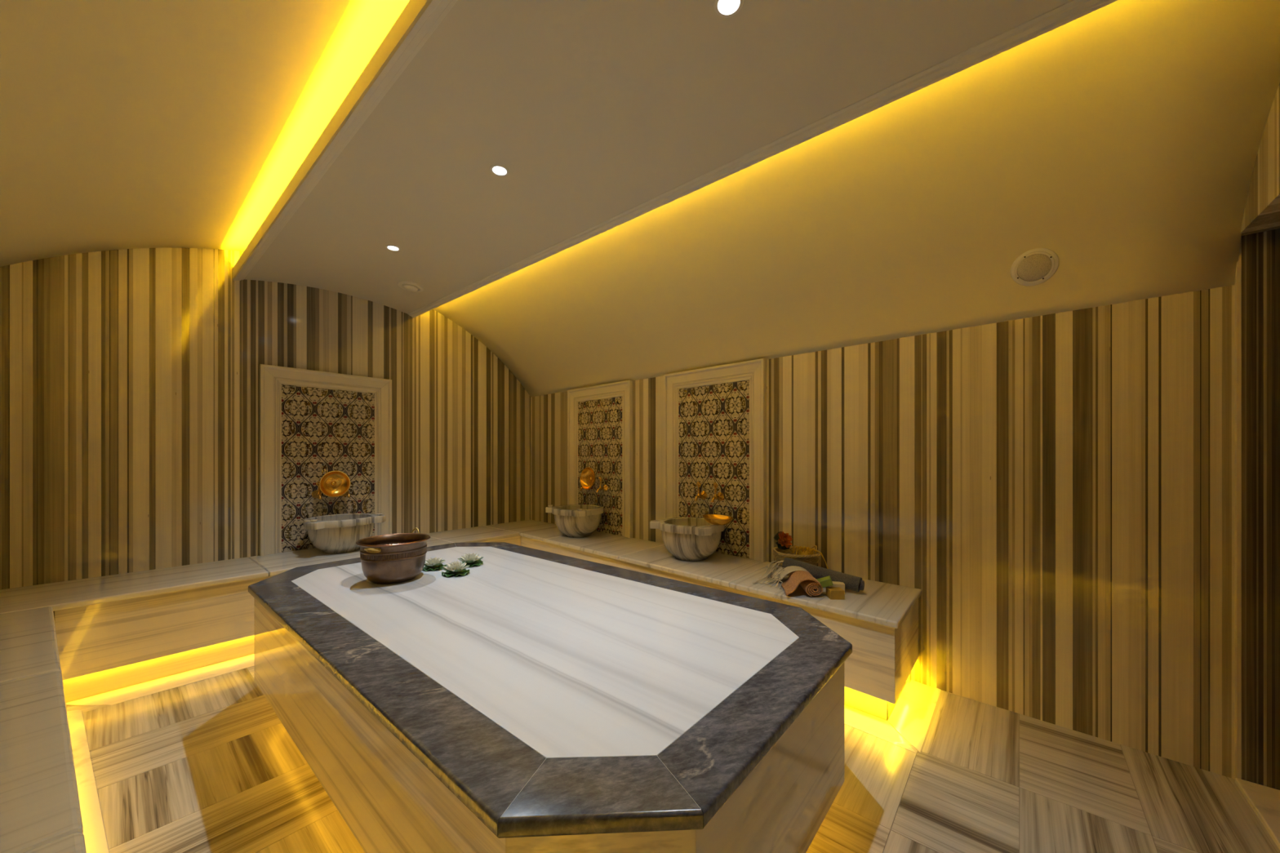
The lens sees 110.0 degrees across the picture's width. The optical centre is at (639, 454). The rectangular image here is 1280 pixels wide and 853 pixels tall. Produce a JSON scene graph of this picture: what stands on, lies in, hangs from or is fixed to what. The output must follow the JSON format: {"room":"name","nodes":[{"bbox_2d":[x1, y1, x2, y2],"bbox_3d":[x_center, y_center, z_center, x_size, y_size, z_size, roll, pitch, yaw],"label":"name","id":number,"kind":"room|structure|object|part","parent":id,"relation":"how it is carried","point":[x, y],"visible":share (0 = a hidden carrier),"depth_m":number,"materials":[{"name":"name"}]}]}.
{"room":"spa","nodes":[
{"label":"spa","id":0,"kind":"room"},
{"bbox_2d":[0,247,530,618],"bbox_3d":[-2.501,-0.165,3.423,0.120,2.770,4.000,0,0,40],"label":"wall","id":1,"kind":"structure","parent":0,"point":[130,378],"depth_m":2.85,"materials":[{"name":"stone"}]},
{"bbox_2d":[259,364,391,555],"bbox_3d":[-2.371,0.035,3.451,0.041,1.333,0.856,0,0,40],"label":"decorative wall panel","id":2,"kind":"object","parent":1,"relation":"attached to","point":[306,434],"visible":0.87,"depth_m":3.38,"materials":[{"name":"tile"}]},
{"bbox_2d":[311,480,322,499],"bbox_3d":[-2.401,0.257,3.352,0.109,0.146,0.068,0,0,40],"label":"tap","id":3,"kind":"object","parent":2,"relation":"attached to","point":[316,494],"visible":0.89,"depth_m":3.34,"materials":[{"name":"gold metal"}]},
{"bbox_2d":[319,470,350,497],"bbox_3d":[-2.313,0.218,3.395,0.055,0.202,0.202,0,0,40],"label":"bowl","id":4,"kind":"object","parent":3,"relation":"on","point":[335,483],"visible":1,"depth_m":3.41,"materials":[{"name":"gold metal"}]},
{"bbox_3d":[-2.385,0.099,3.462,0.005,1.204,0.616,0,0,40],"label":"tile panel","id":5,"kind":"part","parent":2,"relation":"part of","materials":[{"name":"multicoloured tile"}]},
{"bbox_2d":[341,489,351,497],"bbox_3d":[-2.282,0.257,3.493,0.109,0.146,0.068,0,0,40],"label":"tap","id":6,"kind":"object","parent":2,"relation":"attached to","point":[347,493],"visible":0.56,"depth_m":3.47,"materials":[{"name":"gold metal"}]},
{"bbox_2d":[0,0,1279,396],"bbox_3d":[-0.673,-0.957,1.888,4.695,1.081,3.995,0,0,40],"label":"ceiling","id":7,"kind":"structure","parent":0,"point":[1121,140],"depth_m":1.82,"materials":[{"name":"beige paint"}]},
{"bbox_2d":[232,0,1118,317],"bbox_3d":[-0.585,-1.242,1.980,4.668,0.123,1.193,0,0,40],"label":"ceiling panel","id":8,"kind":"object","parent":7,"relation":"attached to","point":[601,115],"visible":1,"depth_m":1.62,"materials":[{"name":"beige paint"}]},
{"bbox_3d":[-0.952,-1.223,1.546,4.668,0.083,0.058,0,0,40],"label":"edge moulding","id":9,"kind":"part","parent":8,"relation":"part of","materials":[{"name":"paint"}]},
{"bbox_2d":[385,244,400,251],"bbox_3d":[-1.510,-1.267,2.742,0.084,0.009,0.084,0,0,40],"label":"recessed light","id":10,"kind":"object","parent":8,"relation":"attached to","point":[393,247],"visible":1,"depth_m":2.74,"materials":[{"name":"glass"}]},
{"bbox_2d":[397,280,423,292],"bbox_3d":[-1.707,-1.250,3.341,0.175,0.040,0.176,0,0,-34],"label":"ceiling speaker","id":11,"kind":"object","parent":8,"relation":"attached to","point":[408,286],"visible":1,"depth_m":3.31,"materials":[{"name":"paint"}]},
{"bbox_2d":[489,164,509,176],"bbox_3d":[-0.624,-1.267,1.994,0.084,0.009,0.084,0,0,40],"label":"recessed light","id":12,"kind":"object","parent":8,"relation":"attached to","point":[499,170],"visible":1,"depth_m":1.99,"materials":[{"name":"glass"}]},
{"bbox_2d":[713,0,743,17],"bbox_3d":[0.249,-1.267,1.256,0.084,0.009,0.084,0,0,40],"label":"recessed light","id":13,"kind":"object","parent":8,"relation":"attached to","point":[728,8],"visible":1,"depth_m":1.27,"materials":[{"name":"glass"}]},
{"bbox_2d":[1010,248,1059,285],"bbox_3d":[1.740,-0.831,1.981,0.162,0.143,0.091,0,0,42],"label":"ceiling speaker","id":14,"kind":"object","parent":7,"relation":"attached to","point":[1033,267],"visible":1,"depth_m":1.97,"materials":[{"name":"paint"}]},
{"bbox_2d":[1017,253,1051,280],"bbox_3d":[1.736,-0.825,1.975,0.114,0.114,0.019,0,31,42],"label":"grille","id":15,"kind":"object","parent":14,"relation":"attached to","point":[1030,267],"depth_m":1.97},
{"bbox_2d":[66,666,1279,852],"bbox_3d":[-0.531,1.210,1.889,5.148,0.020,4.398,0,0,40],"label":"floor","id":16,"kind":"structure","parent":0,"point":[206,766],"depth_m":1.61,"materials":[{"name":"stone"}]},
{"bbox_2d":[0,606,86,852],"bbox_3d":[-1.293,0.951,0.674,4.088,0.500,0.566,0,0,36],"label":"bench","id":17,"kind":"object","parent":16,"relation":"on","point":[40,811],"visible":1,"depth_m":1.08,"materials":[{"name":"stone"}]},
{"bbox_2d":[66,710,108,852],"bbox_3d":[-1.153,1.196,0.925,4.054,0.008,0.155,0,0,36],"label":"light strip","id":18,"kind":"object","parent":16,"relation":"on","point":[95,842],"depth_m":1.61,"materials":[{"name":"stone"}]},
{"bbox_2d":[66,653,253,706],"bbox_3d":[-1.896,1.196,3.046,0.180,0.008,2.515,0,0,40],"label":"light strip","id":19,"kind":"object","parent":16,"relation":"on","point":[128,693],"depth_m":2.35,"materials":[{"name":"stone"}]},
{"bbox_2d":[0,525,520,702],"bbox_3d":[-2.296,0.951,3.096,0.613,0.500,3.235,0,0,40],"label":"bench","id":20,"kind":"object","parent":16,"relation":"on","point":[114,632],"visible":0.58,"depth_m":2.41,"materials":[{"name":"stone"}]},
{"bbox_2d":[303,513,386,553],"bbox_3d":[-2.197,0.570,3.303,0.452,0.261,0.508,0,0,40],"label":"basin","id":21,"kind":"object","parent":20,"relation":"on","point":[339,533],"visible":0.97,"depth_m":3.17,"materials":[{"name":"white stone"}]},
{"bbox_3d":[-2.220,0.448,3.052,0.042,0.016,0.042,0,0,40],"label":"lug knob","id":22,"kind":"part","parent":21,"relation":"part of","materials":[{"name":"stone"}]},
{"bbox_3d":[-2.197,0.602,3.303,0.408,0.198,0.408,0,0,40],"label":"bowl","id":23,"kind":"part","parent":21,"relation":"part of","materials":[{"name":"stone"}]},
{"bbox_2d":[248,542,852,852],"bbox_3d":[-0.593,0.905,1.947,2.595,0.591,1.372,0,0,40],"label":"slab","id":24,"kind":"object","parent":16,"relation":"on","point":[529,700],"visible":0.95,"depth_m":1.22,"materials":[{"name":"white stone"}]},
{"bbox_3d":[-1.016,0.853,1.447,2.072,0.415,0.020,0,0,40],"label":"panel","id":25,"kind":"part","parent":24,"relation":"part of","materials":[{"name":"stone"}]},
{"bbox_2d":[355,527,430,583],"bbox_3d":[-1.207,0.497,2.205,0.321,0.225,0.321,0,0,-29],"label":"copper pot","id":26,"kind":"object","parent":24,"relation":"on","point":[390,558],"visible":1,"depth_m":2.10,"materials":[{"name":"brown metal"}]},
{"bbox_3d":[-1.227,0.439,2.063,0.076,0.020,0.009,0,0,8],"label":"handle plate","id":27,"kind":"part","parent":26,"relation":"part of","materials":[{"name":"gold metal"}]},
{"bbox_2d":[422,557,446,571],"bbox_3d":[-1.105,0.580,2.409,0.122,0.056,0.122,0,0,-32],"label":"water lily","id":28,"kind":"object","parent":24,"relation":"on","point":[434,563],"visible":0.98,"depth_m":2.39,"materials":[{"name":"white plant"}]},
{"bbox_2d":[441,560,470,577],"bbox_3d":[-0.943,0.577,2.295,0.133,0.061,0.132,0,0,-11],"label":"water lily","id":29,"kind":"object","parent":24,"relation":"on","point":[455,568],"visible":1,"depth_m":2.28,"materials":[{"name":"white plant"}]},
{"bbox_2d":[457,552,483,567],"bbox_3d":[-0.941,0.577,2.488,0.132,0.061,0.132,0,0,4],"label":"water lily","id":30,"kind":"object","parent":24,"relation":"on","point":[471,559],"visible":0.94,"depth_m":2.48,"materials":[{"name":"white plant"}]},
{"bbox_3d":[-0.067,0.853,0.789,0.328,0.415,0.020,0,0,-3],"label":"panel","id":31,"kind":"part","parent":24,"relation":"part of","materials":[{"name":"stone"}]},
{"bbox_3d":[0.374,0.853,1.130,0.020,0.415,0.877,0,0,40],"label":"panel","id":32,"kind":"part","parent":24,"relation":"part of","materials":[{"name":"stone"}]},
{"bbox_2d":[483,520,921,720],"bbox_3d":[-0.055,0.951,3.379,3.713,0.500,0.615,0,0,44],"label":"bench","id":33,"kind":"object","parent":16,"relation":"on","point":[880,621],"visible":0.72,"depth_m":2.27,"materials":[{"name":"stone"}]},
{"bbox_2d":[545,504,604,537],"bbox_3d":[-0.542,0.570,3.921,0.508,0.261,0.452,0,0,44],"label":"basin","id":34,"kind":"object","parent":33,"relation":"on","point":[571,520],"visible":1,"depth_m":3.77,"materials":[{"name":"white stone"}]},
{"bbox_3d":[-0.542,0.602,3.921,0.408,0.198,0.408,0,0,44],"label":"bowl","id":35,"kind":"part","parent":34,"relation":"part of","materials":[{"name":"stone"}]},
{"bbox_2d":[649,517,724,560],"bbox_3d":[0.352,0.578,3.072,0.508,0.245,0.452,0,0,44],"label":"basin","id":36,"kind":"object","parent":33,"relation":"on","point":[687,539],"visible":0.91,"depth_m":2.92,"materials":[{"name":"white stone"}]},
{"bbox_3d":[0.352,0.602,3.072,0.408,0.198,0.408,0,0,44],"label":"bowl","id":37,"kind":"part","parent":36,"relation":"part of","materials":[{"name":"stone"}]},
{"bbox_2d":[702,514,733,524],"bbox_3d":[0.516,0.430,2.968,0.202,0.055,0.202,0,0,-5],"label":"bowl","id":38,"kind":"object","parent":36,"relation":"on","point":[715,519],"visible":1,"depth_m":2.94,"materials":[{"name":"gold metal"}]},
{"bbox_2d":[752,560,808,589],"bbox_3d":[0.788,0.652,2.437,0.288,0.106,0.239,0,0,40],"label":"cloth","id":39,"kind":"object","parent":33,"relation":"on","point":[780,573],"visible":0.96,"depth_m":2.45,"materials":[{"name":"white fabric"}]},
{"bbox_2d":[771,545,821,575],"bbox_3d":[0.928,0.625,2.671,0.276,0.152,0.277,0,0,22],"label":"wicker basket","id":40,"kind":"object","parent":33,"relation":"on","point":[782,554],"visible":0.48,"depth_m":2.60,"materials":[{"name":"beige wicker"}]},
{"bbox_2d":[773,531,792,550],"bbox_3d":[0.861,0.511,2.681,0.112,0.108,0.081,0,0,-18],"label":"flower","id":41,"kind":"object","parent":40,"relation":"in","point":[784,540],"visible":1,"depth_m":2.67,"materials":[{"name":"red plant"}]},
{"bbox_2d":[791,545,828,568],"bbox_3d":[1.001,0.619,2.610,0.236,0.160,0.096,0,0,40],"label":"bath brush","id":42,"kind":"object","parent":40,"relation":"in","point":[806,552],"visible":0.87,"depth_m":2.61,"materials":[{"name":"beige wood"}]},
{"bbox_2d":[780,570,822,596],"bbox_3d":[0.822,0.651,2.304,0.175,0.090,0.216,0,0,7],"label":"rolled towel","id":43,"kind":"object","parent":33,"relation":"on","point":[809,584],"visible":1,"depth_m":2.23,"materials":[{"name":"orange fabric"}]},
{"bbox_2d":[816,575,833,588],"bbox_3d":[0.912,0.633,2.229,0.084,0.060,0.052,0,0,19],"label":"soap bar","id":44,"kind":"object","parent":43,"relation":"on","point":[826,581],"visible":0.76,"depth_m":2.21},
{"bbox_2d":[782,557,864,591],"bbox_3d":[0.970,0.632,2.384,0.425,0.113,0.082,0,0,41],"label":"rolled towel","id":45,"kind":"object","parent":33,"relation":"on","point":[854,583],"visible":0.79,"depth_m":2.33,"materials":[{"name":"grey fabric"}]},
{"bbox_2d":[826,586,844,599],"bbox_3d":[0.959,0.678,2.204,0.069,0.046,0.063,0,0,2],"label":"soap bar","id":46,"kind":"object","parent":33,"relation":"on","point":[832,593],"visible":1,"depth_m":2.17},
{"bbox_2d":[829,581,844,591],"bbox_3d":[0.999,0.674,2.274,0.067,0.055,0.046,0,0,10],"label":"soap bar","id":47,"kind":"object","parent":33,"relation":"on","point":[836,584],"visible":0.38,"depth_m":2.25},
{"bbox_3d":[1.272,0.896,2.146,0.020,0.328,0.570,0,0,40],"label":"panel","id":48,"kind":"part","parent":33,"relation":"part of","materials":[{"name":"stone"}]},
{"bbox_2d":[844,704,915,752],"bbox_3d":[0.052,1.196,2.956,3.124,0.008,0.145,0,0,45],"label":"light strip","id":49,"kind":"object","parent":16,"relation":"on","point":[870,724],"depth_m":1.98,"materials":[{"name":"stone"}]},
{"bbox_2d":[1235,777,1279,849],"bbox_3d":[1.948,1.198,1.279,0.115,0.033,0.868,0,0,40],"label":"bench","id":50,"kind":"object","parent":16,"relation":"on","point":[1264,801],"depth_m":1.52,"materials":[{"name":"stone"}]},
{"bbox_2d":[530,284,1235,779],"bbox_3d":[0.547,0.293,3.315,4.678,1.854,0.120,0,0,44],"label":"wall","id":51,"kind":"structure","parent":0,"point":[1056,491],"depth_m":2.04,"materials":[{"name":"stone"}]},
{"bbox_2d":[567,380,632,537],"bbox_3d":[-0.385,0.035,4.086,0.856,1.333,0.041,0,0,44],"label":"decorative wall panel","id":52,"kind":"object","parent":51,"relation":"attached to","point":[600,432],"visible":0.9,"depth_m":4.04,"materials":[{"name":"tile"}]},
{"bbox_3d":[-0.372,0.099,4.099,0.616,1.204,0.005,0,0,44],"label":"tile panel","id":53,"kind":"part","parent":52,"relation":"part of","materials":[{"name":"multicoloured tile"}]},
{"bbox_2d":[595,475,608,492],"bbox_3d":[-0.347,0.257,3.995,0.068,0.146,0.109,0,0,44],"label":"tap","id":54,"kind":"object","parent":52,"relation":"attached to","point":[605,487],"visible":1,"depth_m":3.99,"materials":[{"name":"gold metal"}]},
{"bbox_3d":[-0.514,0.257,4.153,0.068,0.146,0.109,0,0,44],"label":"tap","id":55,"kind":"object","parent":52,"relation":"attached to","visible":0},
{"bbox_2d":[579,466,595,489],"bbox_3d":[-0.461,0.209,4.042,0.202,0.200,0.066,0,0,45],"label":"bowl","id":56,"kind":"object","parent":55,"relation":"on","point":[588,477],"visible":1,"depth_m":4.07,"materials":[{"name":"gold metal"}]},
{"bbox_2d":[663,358,766,562],"bbox_3d":[0.509,0.035,3.238,0.856,1.333,0.041,0,0,44],"label":"decorative wall panel","id":57,"kind":"object","parent":51,"relation":"attached to","point":[713,433],"visible":0.9,"depth_m":3.18,"materials":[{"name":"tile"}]},
{"bbox_2d":[693,480,706,501],"bbox_3d":[0.430,0.257,3.257,0.068,0.146,0.109,0,0,44],"label":"tap","id":58,"kind":"object","parent":57,"relation":"attached to","point":[703,495],"visible":1,"depth_m":3.25,"materials":[{"name":"gold metal"}]},
{"bbox_3d":[0.425,0.209,3.251,0.041,0.048,0.023,0,0,44],"label":"handle","id":59,"kind":"part","parent":58,"relation":"part of","materials":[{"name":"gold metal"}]},
{"bbox_3d":[0.521,0.099,3.251,0.616,1.204,0.005,0,0,44],"label":"tile panel","id":60,"kind":"part","parent":57,"relation":"part of","materials":[{"name":"multicoloured tile"}]},
{"bbox_2d":[711,481,724,502],"bbox_3d":[0.535,0.257,3.157,0.068,0.146,0.109,0,0,44],"label":"tap","id":61,"kind":"object","parent":57,"relation":"attached to","point":[720,496],"visible":1,"depth_m":3.15,"materials":[{"name":"gold metal"}]},
{"bbox_3d":[0.530,0.209,3.151,0.041,0.048,0.023,0,0,44],"label":"handle","id":62,"kind":"part","parent":61,"relation":"part of","materials":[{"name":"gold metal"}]},
{"bbox_2d":[888,680,941,752],"bbox_3d":[1.279,1.196,2.097,0.145,0.008,0.641,0,0,40],"label":"light strip","id":63,"kind":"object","parent":51,"relation":"attached to","point":[912,714],"depth_m":2.09,"materials":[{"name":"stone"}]},
{"bbox_2d":[1235,82,1279,779],"bbox_3d":[1.156,-0.165,0.345,0.100,2.770,3.420,0,0,40],"label":"wall","id":64,"kind":"structure","parent":0,"point":[1262,207],"depth_m":1.62,"materials":[{"name":"stone"}]},
{"bbox_2d":[1241,228,1279,790],"bbox_3d":[2.482,0.210,1.449,0.680,2.019,0.082,0,0,40],"label":"wall reveal","id":65,"kind":"structure","parent":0,"point":[1260,251],"depth_m":1.61,"materials":[{"name":"stone"}]}
]}

